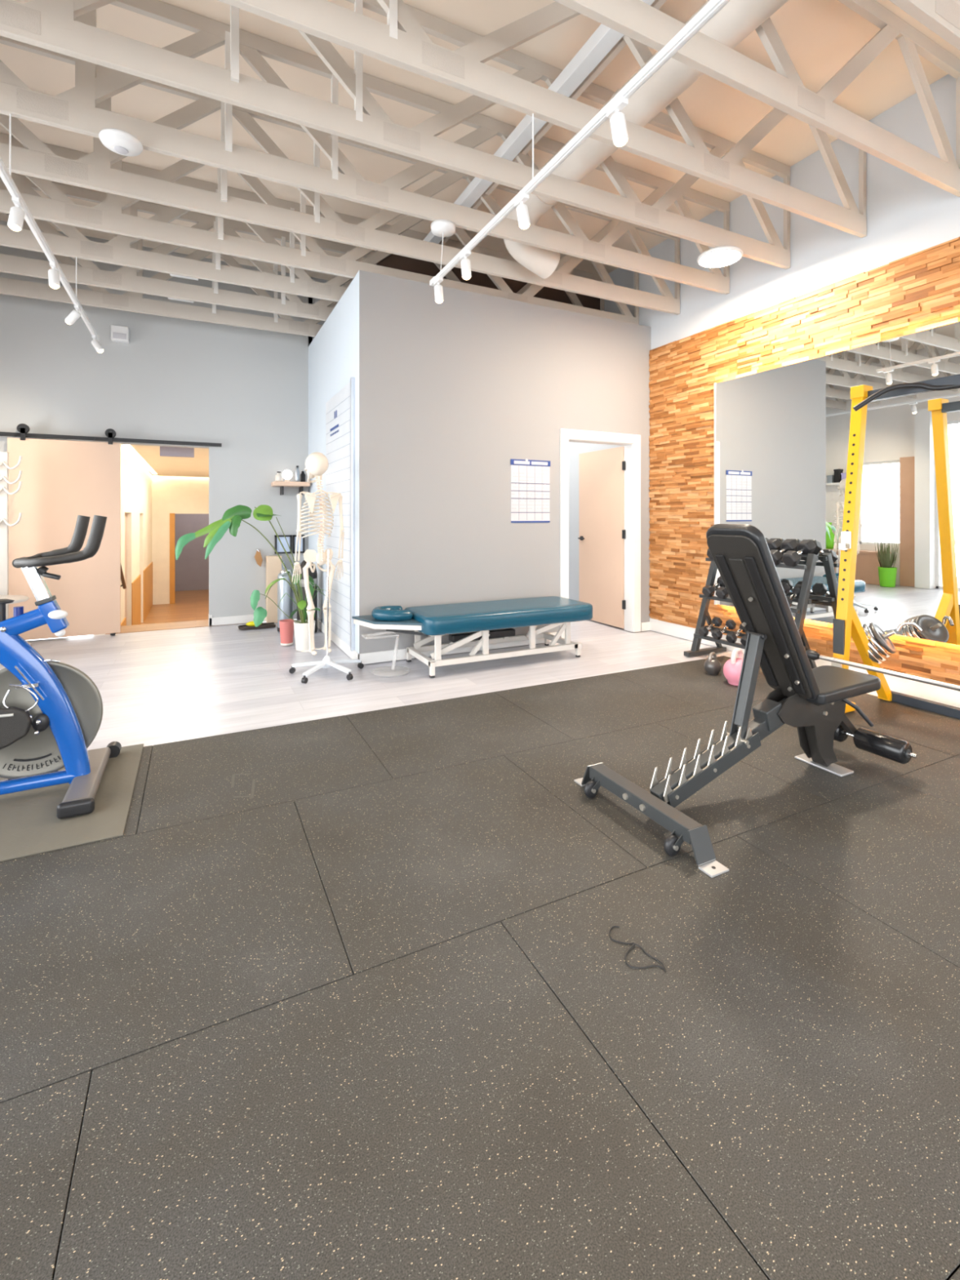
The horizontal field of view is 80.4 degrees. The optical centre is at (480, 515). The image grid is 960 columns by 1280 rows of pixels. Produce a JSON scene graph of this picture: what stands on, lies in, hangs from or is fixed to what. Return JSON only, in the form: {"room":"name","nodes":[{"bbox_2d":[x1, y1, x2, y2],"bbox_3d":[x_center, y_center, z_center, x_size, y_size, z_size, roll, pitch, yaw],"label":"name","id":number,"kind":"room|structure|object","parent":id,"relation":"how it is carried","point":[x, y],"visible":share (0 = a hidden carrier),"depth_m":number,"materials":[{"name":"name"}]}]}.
{"room":"physical therapy gym","nodes":[
{"label":"physical therapy gym","id":0,"kind":"room"},
{"bbox_2d":[93,446,151,635],"bbox_3d":[-5.648,0.525,9.239,0.120,2.830,7.020,0,0,-27],"label":"wall","id":1,"kind":"structure","parent":0,"point":[135,480],"depth_m":8.97,"materials":[{"name":"beige paint"}]},
{"bbox_2d":[120,564,126,589],"bbox_3d":[-4.226,0.634,6.641,0.070,0.546,0.961,0,0,-27],"label":"handrail","id":2,"kind":"object","parent":1,"relation":"attached to","point":[122,580],"visible":0.33,"depth_m":6.88,"materials":[{"name":"brown wood"}]},
{"bbox_2d":[124,512,126,625],"bbox_3d":[-5.067,0.945,8.032,0.040,1.990,0.900,0,0,-27],"label":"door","id":3,"kind":"structure","parent":1,"relation":"in","point":[125,513],"depth_m":8.36,"materials":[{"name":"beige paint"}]},
{"bbox_2d":[120,561,152,626],"bbox_3d":[-5.570,1.470,9.234,0.015,0.940,7.100,0,0,-27],"label":"trim","id":4,"kind":"structure","parent":1,"relation":"attached to","point":[148,571],"depth_m":9.72,"materials":[{"name":"orange wood"}]},
{"bbox_2d":[120,444,208,477],"bbox_3d":[-5.532,-0.960,10.684,1.780,0.180,9.540,0,0,-27],"label":"ceiling","id":5,"kind":"structure","parent":0,"point":[197,466],"depth_m":9.23,"materials":[{"name":"beige paint"}]},
{"bbox_2d":[122,444,156,474],"bbox_3d":[-4.966,-0.925,9.664,1.440,0.020,6.810,0,0,-27],"label":"strip","id":6,"kind":"object","parent":5,"relation":"attached to","point":[129,447],"visible":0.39,"depth_m":8.89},
{"bbox_2d":[160,446,194,457],"bbox_3d":[-3.656,-0.792,6.859,0.365,0.155,0.040,0,0,-27],"label":"ceiling vent","id":7,"kind":"object","parent":5,"relation":"hanging from","point":[173,451],"visible":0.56,"depth_m":6.84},
{"bbox_2d":[0,220,346,639],"bbox_3d":[-2.486,-0.840,6.829,7.260,4.180,0.120,0,0,-27],"label":"wall","id":8,"kind":"structure","parent":0,"point":[245,390],"depth_m":6.39,"materials":[{"name":"grey paint"}]},
{"bbox_2d":[0,431,221,446],"bbox_3d":[-4.161,-0.805,5.874,2.710,0.040,0.090,0,0,-27],"label":"barn door track","id":9,"kind":"object","parent":8,"relation":"attached to","point":[2,433],"visible":1,"depth_m":5.96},
{"bbox_2d":[7,423,120,639],"bbox_3d":[-4.221,0.169,5.791,0.940,2.163,0.065,0,0,-27],"label":"sliding barn door","id":10,"kind":"structure","parent":9,"relation":"hanging from","point":[62,481],"depth_m":5.79,"materials":[{"name":"brown wood"}]},
{"bbox_2d":[111,324,129,343],"bbox_3d":[-3.823,-1.930,6.036,0.160,0.160,0.104,0,0,-27],"label":"emergency light","id":11,"kind":"object","parent":8,"relation":"attached to","point":[119,334],"visible":1,"depth_m":6.00,"materials":[{"name":"white plastic"}]},
{"bbox_2d":[254,548,262,566],"bbox_3d":[-2.596,0.490,6.660,0.082,0.216,0.062,0,0,4],"label":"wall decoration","id":12,"kind":"object","parent":8,"relation":"hanging from","point":[258,557],"visible":1,"depth_m":6.65,"materials":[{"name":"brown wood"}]},
{"bbox_2d":[274,534,291,554],"bbox_3d":[-2.357,0.340,6.804,0.190,0.220,0.040,0,0,-27],"label":"framed picture","id":13,"kind":"object","parent":8,"relation":"attached to","point":[278,548],"visible":0.86,"depth_m":6.79},
{"bbox_2d":[271,480,310,495],"bbox_3d":[-2.240,-0.325,6.717,0.400,0.150,0.300,0,0,-27],"label":"shelf","id":14,"kind":"object","parent":8,"relation":"attached to","point":[300,485],"visible":0.91,"depth_m":6.64,"materials":[{"name":"brown wood"}]},
{"bbox_2d":[275,471,282,481],"bbox_3d":[-2.330,-0.457,6.583,0.080,0.112,0.080,0,0,-27],"label":"jar","id":15,"kind":"object","parent":14,"relation":"on","point":[278,477],"visible":0.9,"depth_m":6.55,"materials":[{"name":"ceramic"}]},
{"bbox_2d":[282,470,292,481],"bbox_3d":[-2.263,-0.472,6.672,0.116,0.142,0.116,0,0,-27],"label":"globe lamp","id":16,"kind":"object","parent":14,"relation":"on","point":[286,474],"visible":0.88,"depth_m":6.64,"materials":[{"name":"white glass"}]},
{"bbox_2d":[295,466,299,481],"bbox_3d":[-2.151,-0.496,6.695,0.050,0.190,0.050,0,0,-27],"label":"bottle","id":17,"kind":"object","parent":14,"relation":"on","point":[297,472],"visible":0.82,"depth_m":6.68,"materials":[{"name":"metal"}]},
{"bbox_2d":[300,470,305,481],"bbox_3d":[-2.111,-0.474,6.771,0.060,0.146,0.060,0,0,-27],"label":"bottle","id":18,"kind":"object","parent":14,"relation":"on","point":[303,474],"visible":0.8,"depth_m":6.75,"materials":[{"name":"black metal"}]},
{"bbox_2d":[292,534,304,553],"bbox_3d":[-2.198,0.340,6.884,0.135,0.220,0.040,0,0,-27],"label":"framed picture","id":19,"kind":"object","parent":8,"relation":"attached to","point":[294,536],"visible":0.77,"depth_m":6.88},
{"bbox_2d":[141,589,208,624],"bbox_3d":[-5.765,1.990,11.261,1.680,0.100,8.300,0,0,-27],"label":"floor","id":20,"kind":"structure","parent":0,"point":[190,605],"depth_m":11.80,"materials":[{"name":"orange wood"}]},
{"bbox_2d":[105,619,246,634],"bbox_3d":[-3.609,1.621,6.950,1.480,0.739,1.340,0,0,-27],"label":"floor","id":21,"kind":"structure","parent":0,"point":[193,624],"depth_m":6.43,"materials":[{"name":"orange wood"}]},
{"bbox_2d":[151,475,208,604],"bbox_3d":[-6.574,0.525,12.768,1.580,2.830,0.120,0,0,-27],"label":"wall","id":22,"kind":"structure","parent":0,"point":[170,494],"depth_m":12.54,"materials":[{"name":"beige paint"}]},
{"bbox_2d":[169,513,174,604],"bbox_3d":[-6.842,0.940,12.634,0.100,2.000,0.160,0,0,-27],"label":"door frame","id":23,"kind":"structure","parent":22,"relation":"in","point":[171,515],"depth_m":12.56,"materials":[{"name":"orange wood"}]},
{"bbox_2d":[174,513,208,591],"bbox_3d":[-6.954,0.525,13.908,2.400,2.830,2.300,0,0,-27],"label":"wall","id":24,"kind":"structure","parent":0,"point":[191,567],"depth_m":14.80,"materials":[{"name":"grey paint"}]},
{"bbox_2d":[308,271,359,653],"bbox_3d":[-1.506,-0.410,5.894,0.122,3.320,2.430,0,0,-27],"label":"wall","id":25,"kind":"structure","parent":0,"point":[334,351],"depth_m":5.75,"materials":[{"name":"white paint"}]},
{"bbox_2d":[325,377,355,651],"bbox_3d":[-1.351,-0.015,5.418,0.030,2.370,1.140,0,0,-27],"label":"board","id":26,"kind":"object","parent":25,"relation":"attached to","point":[340,408],"visible":0.9,"depth_m":5.26,"materials":[{"name":"metal"}]},
{"bbox_2d":[329,409,338,435],"bbox_3d":[-1.426,-0.910,5.559,0.001,0.220,0.380,0,0,-27],"label":"print","id":27,"kind":"object","parent":26,"relation":"attached to","point":[334,415],"depth_m":5.56},
{"bbox_2d":[0,619,959,1279],"bbox_3d":[-0.054,1.310,2.187,7.460,0.120,10.360,0,0,-27],"label":"floor","id":28,"kind":"structure","parent":0,"point":[375,1012],"depth_m":1.50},
{"bbox_2d":[0,595,29,604],"bbox_3d":[-4.248,0.985,4.919,0.540,0.530,0.540,0,0,-27],"label":"side table","id":29,"kind":"object","parent":28,"relation":"on","point":[18,598],"visible":0.46,"depth_m":4.99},
{"bbox_2d":[0,451,31,644],"bbox_3d":[-4.521,0.320,5.398,0.400,1.860,0.400,0,0,-27],"label":"coat stand","id":30,"kind":"object","parent":28,"relation":"on","point":[4,455],"visible":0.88,"depth_m":5.38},
{"bbox_2d":[0,743,143,862],"bbox_3d":[-2.531,1.247,2.206,2.045,0.006,0.990,0,0,-27],"label":"mat","id":31,"kind":"object","parent":28,"relation":"on","point":[29,823],"visible":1,"depth_m":2.36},
{"bbox_2d":[0,515,121,818],"bbox_3d":[-2.320,0.622,2.391,1.310,1.254,0.688,0,0,-27],"label":"bike","id":32,"kind":"object","parent":31,"relation":"on","point":[51,711],"visible":1,"depth_m":2.52,"materials":[{"name":"blue paint"}]},
{"bbox_2d":[231,773,255,798],"bbox_3d":[-1.097,1.250,2.635,0.107,0.001,0.296,0,0,-27],"label":"chalk mark","id":33,"kind":"object","parent":28,"relation":"on","point":[251,796],"visible":1,"depth_m":2.63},
{"bbox_2d":[175,504,325,651],"bbox_3d":[-2.013,0.574,5.106,1.279,1.352,0.441,0,0,-27],"label":"monstera","id":34,"kind":"object","parent":28,"relation":"on","point":[232,518],"visible":0.9,"depth_m":5.12,"materials":[{"name":"green plant"}]},
{"bbox_2d":[238,622,275,630],"bbox_3d":[-2.499,1.234,6.353,0.387,0.032,0.154,0,0,-27],"label":"tray","id":35,"kind":"object","parent":28,"relation":"on","point":[263,625],"visible":0.96,"depth_m":6.32,"materials":[{"name":"brown plastic"}]},
{"bbox_2d":[266,555,284,622],"bbox_3d":[-2.411,0.860,6.690,0.190,0.780,0.164,0,0,-27],"label":"board","id":36,"kind":"object","parent":28,"relation":"on","point":[274,565],"visible":0.57,"depth_m":6.62,"materials":[{"name":"beige laminate"}]},
{"bbox_2d":[277,568,293,633],"bbox_3d":[-2.093,0.910,6.109,0.166,0.680,0.166,0,0,-27],"label":"metal canister","id":37,"kind":"object","parent":28,"relation":"on","point":[286,605],"visible":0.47,"depth_m":6.04,"materials":[{"name":"metal"}]},
{"bbox_2d":[279,618,294,645],"bbox_3d":[-1.878,1.133,5.523,0.140,0.235,0.140,0,0,-27],"label":"planter","id":38,"kind":"object","parent":28,"relation":"on","point":[286,626],"visible":0.98,"depth_m":5.47,"materials":[{"name":"ceramic"}]},
{"bbox_2d":[293,619,315,651],"bbox_3d":[-1.646,1.120,5.326,0.196,0.260,0.196,0,0,-27],"label":"pot","id":39,"kind":"object","parent":28,"relation":"on","point":[300,627],"depth_m":5.25,"materials":[{"name":"beige ceramic"}]},
{"bbox_2d":[297,554,317,632],"bbox_3d":[-1.860,0.825,6.113,0.214,0.850,0.214,0,0,-27],"label":"plant","id":40,"kind":"object","parent":28,"relation":"on","point":[314,575],"visible":0.27,"depth_m":6.06,"materials":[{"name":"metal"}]},
{"bbox_2d":[288,550,364,683],"bbox_3d":[-1.203,0.760,4.519,0.572,0.980,0.579,0,0,-27],"label":"stand","id":41,"kind":"object","parent":28,"relation":"on","point":[326,662],"visible":1,"depth_m":4.50,"materials":[{"name":"white metal"}]},
{"bbox_2d":[291,452,344,655],"bbox_3d":[-1.310,0.293,4.582,0.248,1.613,0.424,0,0,36],"label":"skeleton","id":42,"kind":"object","parent":41,"relation":"on","point":[316,464],"visible":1,"depth_m":4.52,"materials":[{"name":"beige plastic"}]},
{"bbox_2d":[351,595,592,677],"bbox_3d":[-0.013,0.994,4.841,2.004,0.511,0.672,0,0,-27],"label":"table","id":43,"kind":"object","parent":28,"relation":"on","point":[485,623],"visible":1,"depth_m":4.68,"materials":[{"name":"teal leather"}]},
{"bbox_2d":[371,605,412,621],"bbox_3d":[-0.704,0.789,4.601,0.344,0.100,0.331,0,0,-27],"label":"cushion","id":44,"kind":"object","parent":43,"relation":"on","point":[384,613],"depth_m":4.48,"materials":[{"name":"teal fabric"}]},
{"bbox_2d":[608,925,666,972],"bbox_3d":[0.435,1.245,1.629,0.090,0.008,0.202,0,0,-27],"label":"cord","id":45,"kind":"object","parent":28,"relation":"on","point":[633,944],"visible":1,"depth_m":1.61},
{"bbox_2d":[703,652,721,675],"bbox_3d":[1.843,1.164,4.499,0.128,0.172,0.128,0,0,-27],"label":"kettlebell","id":46,"kind":"object","parent":28,"relation":"on","point":[713,666],"visible":1,"depth_m":4.46,"materials":[{"name":"grey metal"}]},
{"bbox_2d":[723,648,743,685],"bbox_3d":[1.919,1.119,4.235,0.196,0.263,0.196,0,0,-27],"label":"kettlebell","id":47,"kind":"object","parent":28,"relation":"on","point":[732,667],"visible":0.73,"depth_m":4.19,"materials":[{"name":"pink plastic"}]},
{"bbox_2d":[573,524,917,877],"bbox_3d":[1.267,0.642,2.640,1.560,1.214,0.800,0,0,-27],"label":"weight bench","id":48,"kind":"object","parent":28,"relation":"on","point":[813,701],"visible":1,"depth_m":2.58,"materials":[{"name":"metal"}]},
{"bbox_2d":[684,553,817,668],"bbox_3d":[2.249,0.771,4.758,0.480,0.955,0.960,0,0,-27],"label":"dumbbell rack","id":49,"kind":"object","parent":28,"relation":"on","point":[803,601],"visible":0.6,"depth_m":4.82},
{"bbox_2d":[697,617,722,636],"bbox_3d":[2.053,0.986,5.062,0.243,0.156,0.087,0,0,-26],"label":"dumbbell","id":50,"kind":"object","parent":49,"relation":"on","point":[703,631],"visible":1,"depth_m":5.05,"materials":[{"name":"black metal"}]},
{"bbox_2d":[706,548,713,559],"bbox_3d":[2.187,0.291,5.130,0.307,0.206,0.121,0,0,-26],"label":"dumbbell","id":51,"kind":"object","parent":49,"relation":"on","point":[708,553],"visible":0.15,"depth_m":5.08,"materials":[{"name":"black metal"}]},
{"bbox_2d":[702,576,725,597],"bbox_3d":[2.115,0.630,5.094,0.274,0.178,0.101,0,0,-25],"label":"dumbbell","id":52,"kind":"object","parent":49,"relation":"on","point":[708,590],"visible":0.8,"depth_m":5.05,"materials":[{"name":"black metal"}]},
{"bbox_2d":[715,586,728,599],"bbox_3d":[2.181,0.630,4.963,0.274,0.178,0.101,0,0,-27],"label":"dumbbell","id":53,"kind":"object","parent":49,"relation":"on","point":[722,593],"visible":0.44,"depth_m":4.89,"materials":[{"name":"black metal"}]},
{"bbox_2d":[711,619,736,639],"bbox_3d":[2.118,0.986,4.932,0.243,0.156,0.087,0,0,-25],"label":"dumbbell","id":54,"kind":"object","parent":49,"relation":"on","point":[717,634],"visible":1,"depth_m":4.92,"materials":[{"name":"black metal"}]},
{"bbox_2d":[725,623,745,643],"bbox_3d":[2.183,0.986,4.801,0.243,0.156,0.087,0,0,-27],"label":"dumbbell","id":55,"kind":"object","parent":49,"relation":"on","point":[731,637],"visible":0.76,"depth_m":4.76,"materials":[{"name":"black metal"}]},
{"bbox_2d":[740,635,746,646],"bbox_3d":[2.249,0.986,4.671,0.243,0.156,0.087,0,0,-25],"label":"dumbbell","id":56,"kind":"object","parent":49,"relation":"on","point":[744,638],"visible":0.19,"depth_m":4.63,"materials":[{"name":"black metal"}]},
{"bbox_2d":[766,537,782,551],"bbox_3d":[2.383,0.291,4.738,0.307,0.206,0.121,0,0,-26],"label":"dumbbell","id":57,"kind":"object","parent":49,"relation":"on","point":[773,544],"visible":0.38,"depth_m":4.74,"materials":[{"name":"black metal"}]},
{"bbox_2d":[769,538,798,565],"bbox_3d":[2.448,0.291,4.607,0.307,0.206,0.121,0,0,-27],"label":"dumbbell","id":58,"kind":"object","parent":49,"relation":"on","point":[790,544],"visible":0.78,"depth_m":4.59,"materials":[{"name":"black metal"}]},
{"bbox_2d":[781,582,790,595],"bbox_3d":[2.377,0.630,4.571,0.274,0.178,0.101,0,0,-25],"label":"dumbbell","id":59,"kind":"object","parent":49,"relation":"on","point":[786,588],"visible":0.16,"depth_m":4.57,"materials":[{"name":"black metal"}]},
{"bbox_2d":[786,584,801,607],"bbox_3d":[2.442,0.630,4.441,0.274,0.178,0.101,0,0,-25],"label":"dumbbell","id":60,"kind":"object","parent":49,"relation":"on","point":[797,588],"visible":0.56,"depth_m":4.44,"materials":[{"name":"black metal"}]},
{"bbox_2d":[781,539,816,566],"bbox_3d":[2.513,0.291,4.477,0.307,0.206,0.121,0,0,-28],"label":"dumbbell","id":61,"kind":"object","parent":49,"relation":"on","point":[790,558],"visible":1,"depth_m":4.46,"materials":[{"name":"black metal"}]},
{"bbox_2d":[831,373,959,719],"bbox_3d":[2.778,0.202,3.172,0.704,2.103,1.390,0,0,-27],"label":"rack","id":62,"kind":"object","parent":28,"relation":"on","point":[846,624],"visible":0.93,"depth_m":3.66,"materials":[{"name":"yellow metal"}]},
{"bbox_2d":[861,624,887,661],"bbox_3d":[2.632,0.849,3.814,0.254,0.223,0.184,0,0,-27],"label":"weight plate","id":63,"kind":"object","parent":62,"relation":"on","point":[872,648],"visible":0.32,"depth_m":3.71,"materials":[{"name":"silver metal"}]},
{"bbox_2d":[866,649,883,664],"bbox_3d":[2.612,0.869,3.833,0.265,0.233,0.194,0,0,-27],"label":"weight plate","id":64,"kind":"object","parent":62,"relation":"on","point":[871,655],"visible":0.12,"depth_m":3.72,"materials":[{"name":"silver metal"}]},
{"bbox_2d":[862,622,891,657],"bbox_3d":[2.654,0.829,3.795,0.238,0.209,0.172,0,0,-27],"label":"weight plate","id":65,"kind":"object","parent":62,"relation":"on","point":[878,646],"visible":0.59,"depth_m":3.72,"materials":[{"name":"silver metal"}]},
{"bbox_2d":[869,622,895,653],"bbox_3d":[2.674,0.809,3.776,0.218,0.191,0.157,0,0,-27],"label":"weight plate","id":66,"kind":"object","parent":62,"relation":"on","point":[877,631],"visible":0.98,"depth_m":3.74,"materials":[{"name":"grey metal"}]},
{"bbox_2d":[805,649,959,691],"bbox_3d":[2.522,0.900,2.927,0.060,0.060,1.740,0,0,-27],"label":"barbell","id":67,"kind":"object","parent":62,"relation":"on","point":[811,655],"visible":0.88,"depth_m":3.29,"materials":[{"name":"grey metal"}]},
{"bbox_2d":[0,0,959,283],"bbox_3d":[-0.087,-2.980,2.254,7.460,0.100,10.510,0,0,-27],"label":"ceiling","id":68,"kind":"structure","parent":0,"point":[820,37],"depth_m":3.91,"materials":[{"name":"beige paint"}]},
{"bbox_2d":[0,212,353,337],"bbox_3d":[-2.184,-2.505,6.441,7.055,0.849,0.060,0,0,-27],"label":"roof truss","id":69,"kind":"object","parent":68,"relation":"attached to","point":[129,301],"visible":0.39,"depth_m":5.88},
{"bbox_2d":[168,297,194,302],"bbox_3d":[-3.113,-2.285,5.912,0.240,0.070,0.100,0,0,-27],"label":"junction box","id":70,"kind":"object","parent":69,"relation":"attached to","point":[169,298],"visible":0.24,"depth_m":5.92,"materials":[{"name":"white metal"}]},
{"bbox_2d":[0,173,376,320],"bbox_3d":[-1.913,-2.505,5.899,7.055,0.849,0.060,0,0,-27],"label":"roof truss","id":71,"kind":"object","parent":68,"relation":"attached to","point":[125,278],"visible":0.41,"depth_m":5.38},
{"bbox_2d":[169,273,198,280],"bbox_3d":[-2.804,-2.305,5.385,0.240,0.070,0.100,0,0,-27],"label":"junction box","id":72,"kind":"object","parent":71,"relation":"attached to","point":[172,275],"visible":0.25,"depth_m":5.40,"materials":[{"name":"white metal"}]},
{"bbox_2d":[0,132,604,311],"bbox_3d":[-1.642,-2.505,5.357,7.055,0.849,0.060,0,0,-27],"label":"roof truss","id":73,"kind":"object","parent":68,"relation":"attached to","point":[117,251],"visible":0.5,"depth_m":4.93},
{"bbox_2d":[0,134,639,324],"bbox_3d":[-1.371,-2.505,4.815,7.055,0.849,0.060,0,0,-27],"label":"roof truss","id":74,"kind":"object","parent":68,"relation":"attached to","point":[108,216],"visible":0.41,"depth_m":4.54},
{"bbox_2d":[0,35,679,315],"bbox_3d":[-1.100,-2.505,4.273,7.055,0.849,0.060,0,0,-27],"label":"roof truss","id":75,"kind":"object","parent":68,"relation":"attached to","point":[93,171],"visible":0.59,"depth_m":4.09,"materials":[{"name":"wood"}]},
{"bbox_2d":[0,0,729,294],"bbox_3d":[-0.829,-2.505,3.731,7.055,0.849,0.060,0,0,-27],"label":"roof truss","id":76,"kind":"object","parent":68,"relation":"attached to","point":[74,109],"visible":0.74,"depth_m":3.61,"materials":[{"name":"wood"}]},
{"bbox_2d":[0,113,99,341],"bbox_3d":[-1.974,-1.893,2.026,0.044,0.394,7.790,0,0,-27],"label":"rail","id":77,"kind":"object","parent":76,"relation":"hanging from","point":[6,176],"visible":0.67,"depth_m":3.41,"materials":[{"name":"white metal"}]},
{"bbox_2d":[7,195,25,231],"bbox_3d":[-2.495,-1.615,3.066,0.062,0.170,0.108,0,0,-7],"label":"track spotlight","id":78,"kind":"object","parent":77,"relation":"hanging from","point":[16,215],"visible":1,"depth_m":3.04,"materials":[{"name":"white metal"}]},
{"bbox_2d":[48,261,60,288],"bbox_3d":[-2.878,-1.615,3.836,0.063,0.170,0.108,0,0,-44],"label":"track spotlight","id":79,"kind":"object","parent":77,"relation":"hanging from","point":[53,273],"visible":1,"depth_m":3.81,"materials":[{"name":"white metal"}]},
{"bbox_2d":[64,304,80,324],"bbox_3d":[-3.298,-1.627,4.599,0.112,0.145,0.118,0,0,-27],"label":"track spotlight","id":80,"kind":"object","parent":77,"relation":"hanging from","point":[74,315],"visible":1,"depth_m":4.59,"materials":[{"name":"white metal"}]},
{"bbox_2d":[91,334,103,352],"bbox_3d":[-3.623,-1.621,5.384,0.104,0.157,0.108,0,0,-27],"label":"track spotlight","id":81,"kind":"object","parent":77,"relation":"hanging from","point":[99,348],"visible":1,"depth_m":5.35,"materials":[{"name":"white metal"}]},
{"bbox_2d":[98,128,142,156],"bbox_3d":[-1.986,-2.050,3.144,0.210,0.061,0.210,0,0,-27],"label":"ceiling light","id":82,"kind":"object","parent":76,"relation":"attached to","point":[119,141],"visible":1,"depth_m":3.10,"materials":[{"name":"white plastic"}]},
{"bbox_2d":[431,219,455,271],"bbox_3d":[-0.264,-1.907,4.072,0.180,0.345,0.180,0,0,-27],"label":"ceiling canopy","id":83,"kind":"object","parent":76,"relation":"hanging from","point":[439,228],"visible":0.96,"depth_m":4.03,"materials":[{"name":"white metal"}]},
{"bbox_2d":[422,0,666,244],"bbox_3d":[1.252,-2.755,2.303,0.180,0.090,8.000,0,0,-27],"label":"channel","id":84,"kind":"object","parent":76,"relation":"attached to","point":[605,43],"visible":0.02,"depth_m":3.62,"materials":[{"name":"white metal"}]},
{"bbox_2d":[503,0,788,279],"bbox_3d":[1.835,-2.311,1.859,0.528,0.580,6.684,0,0,-27],"label":"air duct","id":85,"kind":"object","parent":76,"relation":"attached to","point":[738,19],"visible":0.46,"depth_m":3.25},
{"bbox_2d":[0,0,790,269],"bbox_3d":[-0.558,-2.505,3.189,7.055,0.849,0.060,0,0,-27],"label":"roof truss","id":86,"kind":"object","parent":68,"relation":"attached to","point":[52,25],"visible":0.94,"depth_m":3.20,"materials":[{"name":"wood"}]},
{"bbox_2d":[697,245,742,267],"bbox_3d":[1.914,-2.063,4.535,0.340,0.031,0.340,0,0,-27],"label":"light","id":87,"kind":"object","parent":86,"relation":"attached to","point":[725,255],"visible":1,"depth_m":4.49,"materials":[{"name":"white plastic"}]},
{"bbox_2d":[217,0,866,237],"bbox_3d":[-0.287,-2.505,2.647,7.055,0.849,0.060,0,0,-27],"label":"roof truss","id":88,"kind":"object","parent":68,"relation":"attached to","point":[408,47],"visible":0.71,"depth_m":2.94,"materials":[{"name":"wood"}]},
{"bbox_2d":[553,0,959,196],"bbox_3d":[-0.015,-2.505,2.105,7.055,0.849,0.060,0,0,-27],"label":"roof truss","id":89,"kind":"object","parent":68,"relation":"attached to","point":[784,91],"visible":0.96,"depth_m":3.04,"materials":[{"name":"wood"}]},
{"bbox_2d":[888,0,959,50],"bbox_3d":[0.256,-2.505,1.563,7.055,0.849,0.060,0,0,-27],"label":"roof truss","id":90,"kind":"object","parent":68,"relation":"attached to","point":[942,17],"visible":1,"depth_m":2.40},
{"bbox_2d":[429,0,730,286],"bbox_3d":[0.789,-1.893,1.910,0.044,0.394,5.110,0,0,-27],"label":"rail","id":91,"kind":"object","parent":90,"relation":"hanging from","point":[712,7],"visible":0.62,"depth_m":2.42,"materials":[{"name":"white metal"}]},
{"bbox_2d":[433,276,443,303],"bbox_3d":[-0.299,-1.614,4.088,0.064,0.171,0.100,0,0,-27],"label":"track spotlight","id":92,"kind":"object","parent":91,"relation":"hanging from","point":[438,291],"visible":1,"depth_m":4.06,"materials":[{"name":"white metal"}]},
{"bbox_2d":[460,249,471,279],"bbox_3d":[-0.092,-1.614,3.677,0.066,0.171,0.100,0,0,-27],"label":"track spotlight","id":93,"kind":"object","parent":91,"relation":"hanging from","point":[465,263],"visible":1,"depth_m":3.65,"materials":[{"name":"white metal"}]},
{"bbox_2d":[514,193,530,229],"bbox_3d":[0.226,-1.615,3.041,0.066,0.170,0.103,0,0,-27],"label":"track spotlight","id":94,"kind":"object","parent":91,"relation":"hanging from","point":[522,209],"visible":1,"depth_m":3.01,"materials":[{"name":"white metal"}]},
{"bbox_2d":[606,96,628,146],"bbox_3d":[0.571,-1.615,2.354,0.068,0.171,0.100,0,0,-27],"label":"track spotlight","id":95,"kind":"object","parent":91,"relation":"hanging from","point":[617,118],"visible":1,"depth_m":2.32,"materials":[{"name":"white metal"}]},
{"bbox_2d":[376,250,599,310],"bbox_3d":[0.230,-2.400,6.348,2.830,1.060,0.050,0,0,-27],"label":"wall","id":96,"kind":"structure","parent":0,"point":[394,261],"depth_m":6.20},
{"bbox_2d":[359,270,650,653],"bbox_3d":[0.403,-0.410,5.557,3.230,3.320,0.120,0,0,-27],"label":"wall","id":97,"kind":"structure","parent":0,"point":[454,390],"depth_m":5.23,"materials":[{"name":"grey paint"}]},
{"bbox_2d":[208,611,650,664],"bbox_3d":[-0.630,1.190,6.391,4.331,0.120,2.564,0,0,-27],"label":"baseboard","id":98,"kind":"structure","parent":97,"relation":"attached to","point":[400,654],"depth_m":5.34,"materials":[{"name":"white paint"}]},
{"bbox_2d":[511,458,550,522],"bbox_3d":[0.496,-0.245,5.529,0.450,0.619,0.014,0,0,-27],"label":"wall calendar","id":99,"kind":"object","parent":97,"relation":"attached to","point":[530,479],"visible":1,"depth_m":5.53,"materials":[{"name":"white paper"}]},
{"bbox_2d":[560,428,640,639],"bbox_3d":[1.053,0.188,6.347,1.040,2.125,0.988,0,0,-27],"label":"door","id":100,"kind":"structure","parent":97,"relation":"in","point":[609,538],"depth_m":6.29,"materials":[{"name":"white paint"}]},
{"bbox_2d":[568,74,959,639],"bbox_3d":[2.724,-0.790,4.694,0.150,4.280,12.360,0,0,-27],"label":"wall","id":101,"kind":"structure","parent":0,"point":[907,215],"depth_m":4.56,"materials":[{"name":"white paint"}]},
{"bbox_2d":[648,236,959,685],"bbox_3d":[3.252,-0.347,3.431,0.035,2.925,6.224,0,0,-27],"label":"cladding","id":102,"kind":"object","parent":101,"relation":"attached to","point":[920,291],"visible":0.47,"depth_m":5.13,"materials":[{"name":"brown wood"}]},
{"bbox_2d":[714,321,959,644],"bbox_3d":[3.305,-0.210,3.224,0.034,2.092,4.812,0,0,-27],"label":"wall mirror","id":103,"kind":"object","parent":102,"relation":"attached to","point":[781,434],"visible":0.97,"depth_m":4.16,"materials":[{"name":"silver mirror"}]},
{"bbox_2d":[649,617,959,707],"bbox_3d":[3.593,1.183,2.764,0.023,0.135,7.730,0,0,-27],"label":"baseboard","id":104,"kind":"structure","parent":101,"relation":"attached to","point":[917,689],"depth_m":4.03,"materials":[{"name":"white paint"}]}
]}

